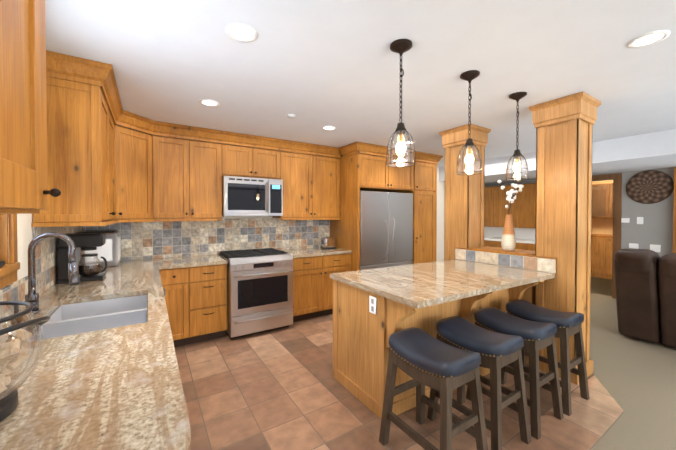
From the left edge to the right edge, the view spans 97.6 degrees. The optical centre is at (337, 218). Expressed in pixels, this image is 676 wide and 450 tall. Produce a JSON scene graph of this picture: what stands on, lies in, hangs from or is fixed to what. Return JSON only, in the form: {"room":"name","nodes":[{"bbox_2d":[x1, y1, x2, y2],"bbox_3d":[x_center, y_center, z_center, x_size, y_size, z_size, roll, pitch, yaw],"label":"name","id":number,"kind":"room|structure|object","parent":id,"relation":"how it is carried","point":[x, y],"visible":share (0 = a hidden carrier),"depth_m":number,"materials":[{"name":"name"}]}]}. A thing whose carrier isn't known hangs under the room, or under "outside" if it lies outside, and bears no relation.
{"room":"kitchen","nodes":[
{"label":"kitchen","id":0,"kind":"room"},
{"bbox_2d":[1,214,32,288],"bbox_3d":[-0.444,0.220,-0.578,0.160,2.440,9.200,-1,1,-33],"label":"wall","id":1,"kind":"structure","parent":0,"point":[24,231],"depth_m":1.71,"materials":[{"name":"beige paint"}]},
{"bbox_2d":[0,214,19,288],"bbox_3d":[-1.442,-0.258,1.092,0.100,1.190,1.100,-1,1,-33],"label":"window","id":2,"kind":"structure","parent":1,"relation":"in","point":[9,257],"depth_m":1.51,"materials":[{"name":"brown wood"}]},
{"bbox_2d":[0,0,60,213],"bbox_3d":[-0.793,-0.507,0.459,0.376,0.995,0.940,-1,1,-33],"label":"upper cabinet","id":3,"kind":"object","parent":1,"relation":"attached to","point":[23,149],"visible":1,"depth_m":0.79,"materials":[{"name":"brown wood"}]},
{"bbox_2d":[0,226,83,318],"bbox_3d":[-1.822,0.263,1.734,0.012,0.467,3.419,-1,1,-33],"label":"backsplash","id":4,"kind":"structure","parent":1,"relation":"attached to","point":[46,272],"depth_m":1.95,"materials":[{"name":"tile"}]},
{"bbox_2d":[118,125,444,260],"bbox_3d":[0.350,0.139,5.252,7.790,2.440,0.160,-1,1,-33],"label":"wall","id":5,"kind":"structure","parent":0,"point":[440,219],"depth_m":6.31,"materials":[{"name":"beige paint"}]},
{"bbox_2d":[32,50,340,226],"bbox_3d":[-1.000,-0.510,3.300,3.095,1.083,1.647,-1,1,-33],"label":"upper cabinet","id":6,"kind":"object","parent":5,"relation":"attached to","point":[102,167],"visible":1,"depth_m":3.12,"materials":[{"name":"brown wood"}]},
{"bbox_2d":[222,176,282,215],"bbox_3d":[-1.154,-0.279,3.914,0.754,0.488,0.451,-1,1,-33],"label":"microwave","id":7,"kind":"object","parent":6,"relation":"attached to","point":[245,196],"visible":1,"depth_m":3.74,"materials":[{"name":"silver metal"}]},
{"bbox_2d":[84,218,329,260],"bbox_3d":[-1.430,0.232,4.009,3.069,0.467,0.011,-1,1,-33],"label":"backsplash","id":8,"kind":"structure","parent":5,"relation":"attached to","point":[148,240],"depth_m":3.86,"materials":[{"name":"tile"}]},
{"bbox_2d":[45,0,675,183],"bbox_3d":[2.634,-0.934,1.497,7.980,0.390,9.400,-1,1,-33],"label":"ceiling","id":9,"kind":"structure","parent":0,"point":[314,66],"depth_m":1.99,"materials":[{"name":"white paint"}]},
{"bbox_2d":[199,99,219,106],"bbox_3d":[-1.157,-1.041,2.665,0.170,0.007,0.170,-1,1,-33],"label":"recessed light","id":10,"kind":"object","parent":9,"relation":"in","point":[209,102],"visible":1,"depth_m":2.66,"materials":[{"name":"white plastic"}]},
{"bbox_2d":[225,23,256,42],"bbox_3d":[-0.534,-1.026,1.639,0.170,0.007,0.170,-1,1,-33],"label":"recessed light","id":11,"kind":"object","parent":9,"relation":"in","point":[241,32],"visible":1,"depth_m":1.63,"materials":[{"name":"white plastic"}]},
{"bbox_2d":[286,114,294,117],"bbox_3d":[-0.477,-1.036,2.994,0.090,0.025,0.090,-1,1,-33],"label":"smoke detector","id":12,"kind":"object","parent":9,"relation":"attached to","point":[290,115],"visible":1,"depth_m":2.97,"materials":[{"name":"grey plastic"}]},
{"bbox_2d":[322,126,335,129],"bbox_3d":[-0.105,-1.051,3.434,0.170,0.007,0.170,-1,1,-33],"label":"recessed light","id":13,"kind":"object","parent":9,"relation":"in","point":[328,127],"visible":1,"depth_m":3.43,"materials":[{"name":"white plastic"}]},
{"bbox_2d":[386,39,414,166],"bbox_3d":[0.375,-0.676,1.764,0.171,0.711,0.171,-1,1,-33],"label":"pendant light","id":14,"kind":"object","parent":9,"relation":"hanging from","point":[400,47],"visible":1,"depth_m":1.75,"materials":[{"name":"clear glass"}]},
{"bbox_2d":[457,70,481,174],"bbox_3d":[0.948,-0.681,2.131,0.171,0.711,0.171,-1,1,-33],"label":"pendant light","id":15,"kind":"object","parent":9,"relation":"hanging from","point":[469,76],"visible":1,"depth_m":2.12,"materials":[{"name":"clear glass"}]},
{"bbox_2d":[506,92,528,180],"bbox_3d":[1.512,-0.686,2.492,0.171,0.711,0.171,-1,1,-33],"label":"pendant light","id":16,"kind":"object","parent":9,"relation":"hanging from","point":[517,97],"visible":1,"depth_m":2.48,"materials":[{"name":"clear glass"}]},
{"bbox_2d":[628,30,669,47],"bbox_3d":[1.780,-1.027,1.697,0.170,0.007,0.170,-1,1,-33],"label":"recessed light","id":17,"kind":"object","parent":9,"relation":"in","point":[649,38],"visible":1,"depth_m":1.69,"materials":[{"name":"white plastic"}]},
{"bbox_2d":[175,314,623,449],"bbox_3d":[-0.396,1.402,2.866,4.320,0.020,3.880,-1,1,-33],"label":"floor","id":18,"kind":"structure","parent":0,"point":[282,389],"depth_m":2.19,"materials":[{"name":"tile"}]},
{"bbox_2d":[50,287,165,321],"bbox_3d":[-1.524,0.971,1.939,0.721,0.868,3.407,-1,1,-33],"label":"base cabinet","id":19,"kind":"object","parent":18,"relation":"on","point":[164,290],"visible":0.02,"depth_m":2.11,"materials":[{"name":"brown wood"}]},
{"bbox_2d":[0,258,190,449],"bbox_3d":[-1.536,0.610,1.921,0.688,0.230,3.418,-1,1,-33],"label":"countertop","id":20,"kind":"structure","parent":19,"relation":"on","point":[104,374],"depth_m":0.97,"materials":[{"name":"beige stone"}]},
{"bbox_2d":[0,301,49,421],"bbox_3d":[-0.953,0.377,0.737,0.342,0.267,0.341,-1,1,-33],"label":"bowl","id":21,"kind":"object","parent":20,"relation":"on","point":[8,399],"visible":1,"depth_m":0.79,"materials":[{"name":"clear glass"}]},
{"bbox_2d":[10,232,79,325],"bbox_3d":[-1.500,0.286,1.533,0.234,0.428,0.252,-1,1,-33],"label":"faucet","id":22,"kind":"object","parent":20,"relation":"on","point":[32,296],"visible":0.69,"depth_m":1.57,"materials":[{"name":"silver metal"}]},
{"bbox_2d":[57,232,106,283],"bbox_3d":[-2.035,0.303,2.376,0.288,0.370,0.210,-1,1,-33],"label":"coffee maker","id":23,"kind":"object","parent":20,"relation":"on","point":[88,242],"visible":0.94,"depth_m":2.32,"materials":[{"name":"black plastic"}]},
{"bbox_2d":[80,230,120,266],"bbox_3d":[-2.445,0.302,3.060,0.296,0.352,0.376,-1,1,-33],"label":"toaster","id":24,"kind":"object","parent":20,"relation":"on","point":[109,250],"visible":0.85,"depth_m":2.95,"materials":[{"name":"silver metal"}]},
{"bbox_2d":[159,267,190,346],"bbox_3d":[-1.883,0.951,3.366,0.272,0.868,0.617,-1,1,-33],"label":"base cabinet","id":25,"kind":"object","parent":18,"relation":"on","point":[176,282],"depth_m":3.14,"materials":[{"name":"brown wood"}]},
{"bbox_2d":[191,264,226,343],"bbox_3d":[-1.624,0.949,3.532,0.452,0.868,0.617,-1,1,-33],"label":"base cabinet","id":26,"kind":"object","parent":18,"relation":"on","point":[196,300],"depth_m":3.29,"materials":[{"name":"brown wood"}]},
{"bbox_2d":[157,247,351,269],"bbox_3d":[-0.980,0.486,3.921,2.405,0.038,0.626,-1,1,-33],"label":"countertop","id":27,"kind":"structure","parent":26,"relation":"on","point":[186,261],"depth_m":3.51,"materials":[{"name":"beige stone"}]},
{"bbox_2d":[321,237,334,248],"bbox_3d":[-0.155,0.371,4.574,0.195,0.172,0.160,-1,1,-33],"label":"toaster","id":28,"kind":"object","parent":27,"relation":"on","point":[327,242],"visible":1,"depth_m":4.51,"materials":[{"name":"silver metal"}]},
{"bbox_2d":[218,248,292,339],"bbox_3d":[-1.056,0.904,3.777,0.756,0.950,0.783,-1,1,-33],"label":"range","id":29,"kind":"object","parent":18,"relation":"on","point":[259,291],"visible":1,"depth_m":3.49,"materials":[{"name":"silver metal"}]},
{"bbox_2d":[292,253,350,321],"bbox_3d":[-0.379,0.938,4.330,0.955,0.868,0.617,-1,1,-33],"label":"base cabinet","id":30,"kind":"object","parent":18,"relation":"on","point":[312,282],"depth_m":4.02,"materials":[{"name":"brown wood"}]},
{"bbox_2d":[360,190,412,269],"bbox_3d":[0.576,0.478,4.792,1.056,1.775,0.846,-1,1,-33],"label":"fridge","id":31,"kind":"object","parent":18,"relation":"on","point":[386,229],"visible":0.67,"depth_m":4.45,"materials":[{"name":"grey metal"}]},
{"bbox_2d":[330,142,442,270],"bbox_3d":[0.798,0.144,4.937,1.825,2.438,0.847,-1,1,-33],"label":"surround","id":32,"kind":"object","parent":18,"relation":"on","point":[363,171],"visible":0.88,"depth_m":4.55,"materials":[{"name":"brown wood"}]},
{"bbox_2d":[379,327,487,449],"bbox_3d":[0.553,1.070,1.751,0.378,0.676,0.506,-1,1,-33],"label":"stool","id":33,"kind":"object","parent":18,"relation":"on","point":[421,357],"visible":1,"depth_m":1.65,"materials":[{"name":"blue leather"}]},
{"bbox_2d":[333,279,543,418],"bbox_3d":[0.912,0.961,2.638,1.663,0.868,0.987,-1,1,-33],"label":"kitchen island","id":34,"kind":"object","parent":18,"relation":"on","point":[366,324],"visible":0.52,"depth_m":2.28,"materials":[{"name":"brown wood"}]},
{"bbox_2d":[330,259,554,308],"bbox_3d":[0.920,0.505,2.611,1.675,0.038,1.069,-1,1,-33],"label":"island countertop","id":35,"kind":"structure","parent":34,"relation":"on","point":[420,285],"depth_m":2.38,"materials":[{"name":"beige stone"}]},
{"bbox_2d":[439,124,490,260],"bbox_3d":[1.520,0.163,3.566,0.410,2.439,0.410,-1,1,-33],"label":"column","id":36,"kind":"structure","parent":18,"relation":"on","point":[464,212],"depth_m":3.46,"materials":[{"name":"brown wood"}]},
{"bbox_2d":[427,316,530,449],"bbox_3d":[0.923,1.067,1.970,0.378,0.676,0.506,-1,1,-33],"label":"stool","id":37,"kind":"object","parent":18,"relation":"on","point":[496,351],"visible":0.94,"depth_m":1.85,"materials":[{"name":"blue leather"}]},
{"bbox_2d":[455,246,555,364],"bbox_3d":[1.795,0.861,3.138,0.360,1.055,1.015,-1,1,-33],"label":"ledge","id":38,"kind":"object","parent":18,"relation":"on","point":[523,259],"visible":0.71,"depth_m":2.93,"materials":[{"name":"tile"}]},
{"bbox_2d":[497,177,523,250],"bbox_3d":[1.779,-0.046,3.086,0.225,0.758,0.271,-1,1,-33],"label":"vase","id":39,"kind":"object","parent":38,"relation":"on","point":[508,240],"visible":0.96,"depth_m":3.04,"materials":[{"name":"ceramic"}]},
{"bbox_2d":[466,307,563,439],"bbox_3d":[1.293,1.064,2.189,0.378,0.676,0.506,-1,1,-33],"label":"stool","id":40,"kind":"object","parent":18,"relation":"on","point":[536,336],"visible":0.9,"depth_m":2.06,"materials":[{"name":"blue leather"}]},
{"bbox_2d":[501,299,589,415],"bbox_3d":[1.664,1.061,2.409,0.378,0.676,0.506,-1,1,-33],"label":"stool","id":41,"kind":"object","parent":18,"relation":"on","point":[568,324],"visible":0.75,"depth_m":2.28,"materials":[{"name":"blue leather"}]},
{"bbox_2d":[529,92,600,384],"bbox_3d":[2.065,0.175,2.716,0.410,2.439,0.410,-1,1,-33],"label":"column","id":42,"kind":"structure","parent":18,"relation":"on","point":[563,126],"depth_m":2.61,"materials":[{"name":"brown wood"}]},
{"bbox_2d":[439,129,675,180],"bbox_3d":[4.594,-0.896,2.517,0.020,0.294,9.000,-1,1,-33],"label":"wall","id":43,"kind":"structure","parent":0,"point":[660,143],"depth_m":3.89,"materials":[{"name":"grey paint"}]},
{"bbox_2d":[485,167,673,256],"bbox_3d":[5.899,0.310,3.370,0.120,2.150,9.000,-1,1,-33],"label":"wall","id":44,"kind":"structure","parent":0,"point":[655,227],"depth_m":4.74,"materials":[{"name":"grey paint"}]},
{"bbox_2d":[621,218,629,222],"bbox_3d":[4.808,0.029,4.948,0.008,0.075,0.100,-1,1,-33],"label":"switch plate","id":45,"kind":"object","parent":44,"relation":"attached to","point":[623,220],"depth_m":4.94,"materials":[{"name":"white plastic"}]},
{"bbox_2d":[592,167,675,297],"bbox_3d":[4.720,0.287,5.127,0.210,2.148,1.910,-1,1,-33],"label":"door frame","id":46,"kind":"structure","parent":44,"relation":"attached to","point":[617,196],"depth_m":5.02,"materials":[{"name":"brown wood"}]},
{"bbox_2d":[629,243,638,248],"bbox_3d":[4.865,0.464,4.865,0.008,0.115,0.115,-1,1,-33],"label":"switch plate","id":47,"kind":"object","parent":44,"relation":"attached to","point":[631,245],"depth_m":4.86,"materials":[{"name":"white plastic"}]},
{"bbox_2d":[637,217,642,223],"bbox_3d":[4.903,0.031,4.800,0.008,0.115,0.075,-1,1,-33],"label":"switch plate","id":48,"kind":"object","parent":44,"relation":"attached to","point":[639,219],"depth_m":4.80,"materials":[{"name":"white plastic"}]},
{"bbox_2d":[626,170,673,203],"bbox_3d":[4.940,-0.504,4.705,0.040,0.540,0.540,-1,1,-33],"label":"wall art","id":49,"kind":"object","parent":44,"relation":"attached to","point":[649,186],"visible":0.98,"depth_m":4.68,"materials":[{"name":"brown wood"}]},
{"bbox_2d":[650,244,660,251],"bbox_3d":[4.997,0.467,4.660,0.008,0.115,0.115,-1,1,-33],"label":"switch plate","id":50,"kind":"object","parent":44,"relation":"attached to","point":[656,248],"depth_m":4.65,"materials":[{"name":"white plastic"}]},
{"bbox_2d":[591,180,612,295],"bbox_3d":[5.725,0.108,6.048,2.480,2.520,4.300,-1,1,-33],"label":"wall","id":51,"kind":"structure","parent":0,"point":[601,225],"depth_m":7.11,"materials":[{"name":"beige"}]},
{"bbox_2d":[592,183,606,217],"bbox_3d":[6.174,-0.417,7.101,0.360,0.800,0.704,-1,1,-33],"label":"upper cabinet","id":52,"kind":"object","parent":51,"relation":"attached to","point":[597,189],"depth_m":6.92,"materials":[{"name":"brown wood"}]},
{"bbox_2d":[603,183,612,217],"bbox_3d":[6.498,-0.410,6.595,0.360,0.800,0.704,-1,1,-33],"label":"upper cabinet","id":53,"kind":"object","parent":51,"relation":"attached to","point":[607,195],"depth_m":6.76,"materials":[{"name":"brown wood"}]},
{"bbox_2d":[590,276,675,449],"bbox_3d":[3.652,1.429,2.183,10.400,0.046,9.400,-1,1,-33],"label":"floor carpet","id":54,"kind":"object","parent":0,"point":[636,377],"depth_m":2.58,"materials":[{"name":"beige carpet"}]},
{"bbox_2d":[484,227,534,250],"bbox_3d":[3.560,0.764,6.338,0.618,1.160,1.450,-1,1,-33],"label":"bar","id":55,"kind":"object","parent":54,"relation":"on","point":[525,238],"visible":0.23,"depth_m":6.25,"materials":[{"name":"white wood"}]},
{"bbox_2d":[484,183,535,227],"bbox_3d":[3.668,-0.262,6.405,0.348,0.890,1.430,-1,1,-33],"label":"cabinet","id":56,"kind":"object","parent":55,"relation":"on","point":[522,211],"visible":0.46,"depth_m":6.17,"materials":[{"name":"brown wood"}]},
{"bbox_2d":[591,235,598,276],"bbox_3d":[6.069,0.874,7.051,0.610,0.920,0.720,-1,1,-33],"label":"base cabinet","id":57,"kind":"object","parent":54,"relation":"on","point":[594,238],"depth_m":6.78,"materials":[{"name":"brown wood"}]},
{"bbox_2d":[599,235,612,278],"bbox_3d":[6.393,0.881,6.546,0.610,0.920,0.720,-1,1,-33],"label":"base cabinet","id":58,"kind":"object","parent":54,"relation":"on","point":[601,244],"depth_m":6.62,"materials":[{"name":"brown wood"}]},
{"bbox_2d":[613,248,675,347],"bbox_3d":[4.024,0.857,2.897,1.116,1.030,1.774,-1,1,-33],"label":"sofa","id":59,"kind":"object","parent":54,"relation":"on","point":[645,284],"visible":1,"depth_m":3.19,"materials":[{"name":"brown leather"}]}
]}

